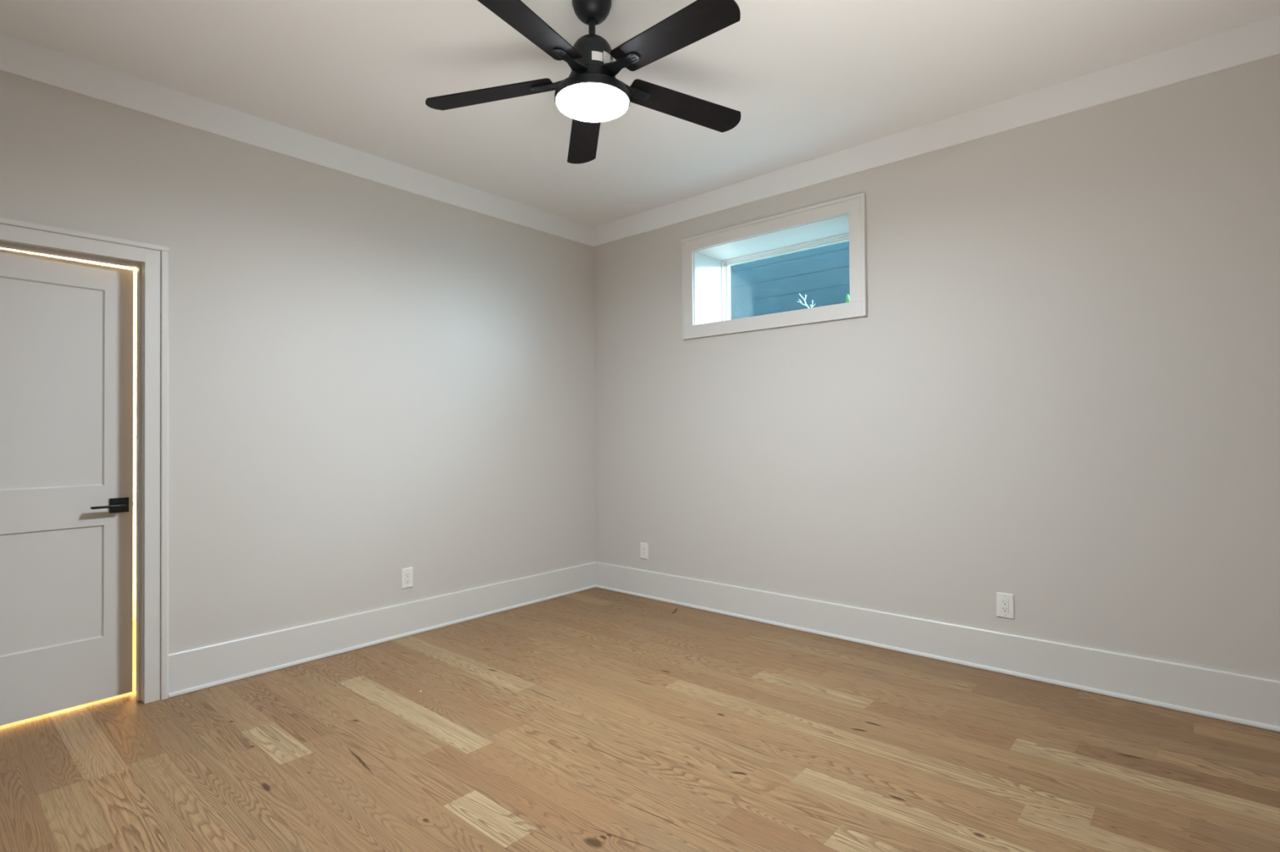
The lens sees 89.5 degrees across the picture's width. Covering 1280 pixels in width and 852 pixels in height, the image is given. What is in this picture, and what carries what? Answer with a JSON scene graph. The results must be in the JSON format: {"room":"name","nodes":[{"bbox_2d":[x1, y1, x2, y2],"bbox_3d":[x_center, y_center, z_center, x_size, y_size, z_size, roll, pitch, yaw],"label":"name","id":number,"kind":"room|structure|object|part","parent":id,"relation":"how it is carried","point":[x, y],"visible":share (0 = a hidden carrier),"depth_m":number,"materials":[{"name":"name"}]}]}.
{"room":"empty bedroom","nodes":[
{"label":"empty bedroom","id":0,"kind":"room"},
{"bbox_2d":[0,71,595,653],"bbox_3d":[-2.618,-0.149,3.945,1.820,2.850,5.430,-1,-1,41],"label":"wall","id":1,"kind":"structure","parent":0,"point":[370,381],"depth_m":3.59,"materials":[{"name":"beige paint"}]},
{"bbox_2d":[0,248,133,725],"bbox_3d":[-2.601,0.251,2.718,0.111,1.973,0.778,-1,-1,38],"label":"door","id":2,"kind":"structure","parent":1,"relation":"in","point":[67,326],"depth_m":2.84,"materials":[{"name":"white wood"}]},
{"bbox_3d":[-2.615,0.702,2.728,0.025,0.515,0.556,-1,-1,38],"label":"panel","id":3,"kind":"part","parent":2,"relation":"part of","materials":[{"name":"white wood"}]},
{"bbox_3d":[-2.622,-0.177,2.740,0.025,0.900,0.556,-1,-1,38],"label":"panel","id":4,"kind":"part","parent":2,"relation":"part of","materials":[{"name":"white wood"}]},
{"bbox_3d":[-2.407,0.364,2.922,0.057,0.012,0.125,-1,-1,38],"label":"lever","id":5,"kind":"part","parent":2,"relation":"part of","materials":[{"name":"black metal"}]},
{"bbox_2d":[0,217,168,703],"bbox_3d":[-2.571,0.210,2.700,0.172,2.100,0.959,-1,-1,41],"label":"door frame","id":6,"kind":"structure","parent":1,"relation":"attached to","point":[151,261],"depth_m":2.97,"materials":[{"name":"white wood"}]},
{"bbox_2d":[133,598,136,620],"bbox_3d":[-3.714,1.215,3.881,0.015,0.140,3.700,-1,-1,41],"label":"baseboard","id":7,"kind":"structure","parent":1,"relation":"attached to","point":[134,599],"depth_m":4.29,"materials":[{"name":"white wood"}]},
{"bbox_2d":[0,32,593,247],"bbox_3d":[-2.017,-1.513,3.271,0.012,0.150,5.000,-1,-1,41],"label":"trim","id":8,"kind":"structure","parent":1,"relation":"attached to","point":[18,57],"depth_m":3.29,"materials":[{"name":"paint"}]},
{"bbox_2d":[168,561,596,697],"bbox_3d":[-1.988,1.163,3.232,0.027,0.196,5.000,-1,-1,41],"label":"baseboard","id":9,"kind":"structure","parent":1,"relation":"attached to","point":[194,669],"depth_m":3.65,"materials":[{"name":"white wood"}]},
{"bbox_2d":[401,567,413,589],"bbox_3d":[-1.408,0.920,3.913,0.008,0.120,0.073,-1,-1,41],"label":"wall outlet","id":10,"kind":"object","parent":1,"relation":"attached to","point":[406,573],"visible":1,"depth_m":3.91,"materials":[{"name":"white plastic"}]},
{"bbox_2d":[404,572,410,584],"bbox_3d":[-1.408,0.920,3.913,0.007,0.068,0.034,-1,-1,41],"label":"receptacle","id":11,"kind":"object","parent":10,"relation":"attached to","point":[407,575],"depth_m":3.91,"materials":[{"name":"white plastic"}]},
{"bbox_2d":[0,587,1279,851],"bbox_3d":[-0.687,1.266,2.170,6.820,0.060,5.120,-1,-1,41],"label":"floor","id":12,"kind":"structure","parent":0,"point":[595,719],"depth_m":2.41,"materials":[{"name":"brown wood"}]},
{"bbox_2d":[0,0,1279,227],"bbox_3d":[-0.676,-1.663,2.249,7.020,0.100,5.430,-1,-1,41],"label":"ceiling","id":13,"kind":"structure","parent":0,"point":[807,80],"depth_m":2.88,"materials":[{"name":"paint"}]},
{"bbox_2d":[425,0,741,164],"bbox_3d":[-0.155,-1.407,2.390,1.230,0.416,1.262,-1,-1,41],"label":"ceiling fan","id":14,"kind":"object","parent":13,"relation":"hanging from","point":[592,95],"visible":1,"depth_m":2.36,"materials":[{"name":"black metal"}]},
{"bbox_3d":[-0.580,-1.275,2.490,0.508,0.064,0.134,-1,-1,9],"label":"blade","id":15,"kind":"part","parent":14,"relation":"part of","materials":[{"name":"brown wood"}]},
{"bbox_3d":[-0.363,-1.288,2.064,0.134,0.058,0.508,-1,-1,27],"label":"blade","id":16,"kind":"part","parent":14,"relation":"part of","materials":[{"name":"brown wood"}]},
{"bbox_3d":[-0.242,-1.275,2.827,0.134,0.063,0.508,0,-1,-9],"label":"blade","id":17,"kind":"part","parent":14,"relation":"part of","materials":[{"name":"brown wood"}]},
{"bbox_2d":[556,83,628,122],"bbox_3d":[-0.178,-1.209,2.425,0.268,0.022,0.268,-1,-1,41],"label":"diffuser","id":18,"kind":"object","parent":14,"relation":"attached to","point":[584,102],"depth_m":2.39,"materials":[{"name":"white glass"}]},
{"bbox_3d":[0.108,-1.295,2.139,0.134,0.053,0.508,0,-1,-45],"label":"blade","id":19,"kind":"part","parent":14,"relation":"part of","materials":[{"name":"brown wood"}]},
{"bbox_3d":[0.183,-1.287,2.610,0.508,0.056,0.134,0,-1,-27],"label":"blade","id":20,"kind":"part","parent":14,"relation":"part of","materials":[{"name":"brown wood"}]},
{"bbox_2d":[593,54,1279,680],"bbox_3d":[1.665,-0.191,3.580,5.100,2.850,0.330,-1,-1,41],"label":"wall","id":21,"kind":"structure","parent":0,"point":[1057,389],"depth_m":3.19,"materials":[{"name":"beige paint"}]},
{"bbox_2d":[640,542,648,559],"bbox_3d":[0.030,0.925,4.784,0.073,0.118,0.008,-1,-1,41],"label":"wall outlet","id":22,"kind":"object","parent":21,"relation":"attached to","point":[643,546],"visible":1,"depth_m":4.78,"materials":[{"name":"white plastic"}]},
{"bbox_2d":[641,546,645,555],"bbox_3d":[0.029,0.925,4.783,0.034,0.068,0.007,-1,-1,41],"label":"receptacle","id":23,"kind":"object","parent":22,"relation":"attached to","point":[643,548],"depth_m":4.78,"materials":[{"name":"white plastic"}]},
{"bbox_2d":[681,192,866,339],"bbox_3d":[0.932,-0.968,4.269,1.308,0.703,0.446,-1,-1,41],"label":"window","id":24,"kind":"structure","parent":21,"relation":"in","point":[707,259],"depth_m":4.22,"materials":[{"name":"white wood"}]},
{"bbox_3d":[1.045,-0.965,4.404,1.116,0.512,0.085,-1,-1,41],"label":"frame","id":25,"kind":"part","parent":24,"relation":"part of","materials":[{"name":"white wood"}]},
{"bbox_2d":[593,15,1279,246],"bbox_3d":[1.545,-1.542,3.465,5.088,0.150,0.012,-1,-1,41],"label":"trim","id":26,"kind":"structure","parent":21,"relation":"attached to","point":[1260,40],"depth_m":3.25,"materials":[{"name":"paint"}]},
{"bbox_2d":[595,561,1279,732],"bbox_3d":[1.564,1.135,3.424,5.085,0.196,0.027,-1,-1,41],"label":"baseboard","id":27,"kind":"structure","parent":21,"relation":"attached to","point":[1241,699],"depth_m":3.24,"materials":[{"name":"white wood"}]},
{"bbox_2d":[995,591,1014,619],"bbox_3d":[1.817,0.894,3.216,0.078,0.122,0.008,-1,-1,41],"label":"wall outlet","id":28,"kind":"object","parent":21,"relation":"attached to","point":[1005,602],"visible":1,"depth_m":3.21,"materials":[{"name":"white plastic"}]},
{"bbox_2d":[1000,598,1008,613],"bbox_3d":[1.817,0.894,3.215,0.034,0.068,0.007,-1,-1,41],"label":"receptacle","id":29,"kind":"object","parent":28,"relation":"attached to","point":[1004,602],"depth_m":3.21,"materials":[{"name":"white plastic"}]},
{"label":"outside","id":30,"kind":"structure","parent":0,"visible":0},
{"bbox_3d":[2.643,-0.549,4.779,13.000,0.180,2.580,-1,-1,41],"label":"ground","id":31,"kind":"structure","parent":30,"visible":0},
{"bbox_2d":[730,241,849,319],"bbox_3d":[0.687,-1.419,8.348,9.400,2.100,0.200,-1,-1,41],"label":"wall","id":32,"kind":"structure","parent":31,"relation":"on","point":[773,285],"depth_m":7.32,"materials":[{"name":"paint"}]},
{"bbox_2d":[797,293,815,308],"bbox_3d":[1.185,-0.788,4.609,0.139,0.330,0.018,-1,-1,41],"label":"twig","id":33,"kind":"object","parent":31,"relation":"on","point":[805,304],"visible":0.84,"depth_m":4.61,"materials":[{"name":"white plant"}]},
{"bbox_2d":[845,293,849,302],"bbox_3d":[1.442,-0.766,4.384,0.057,0.264,0.098,0,-1,-31],"label":"leafy plant","id":34,"kind":"object","parent":31,"relation":"on","point":[847,299],"visible":0.12,"depth_m":4.40,"materials":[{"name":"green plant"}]}
]}

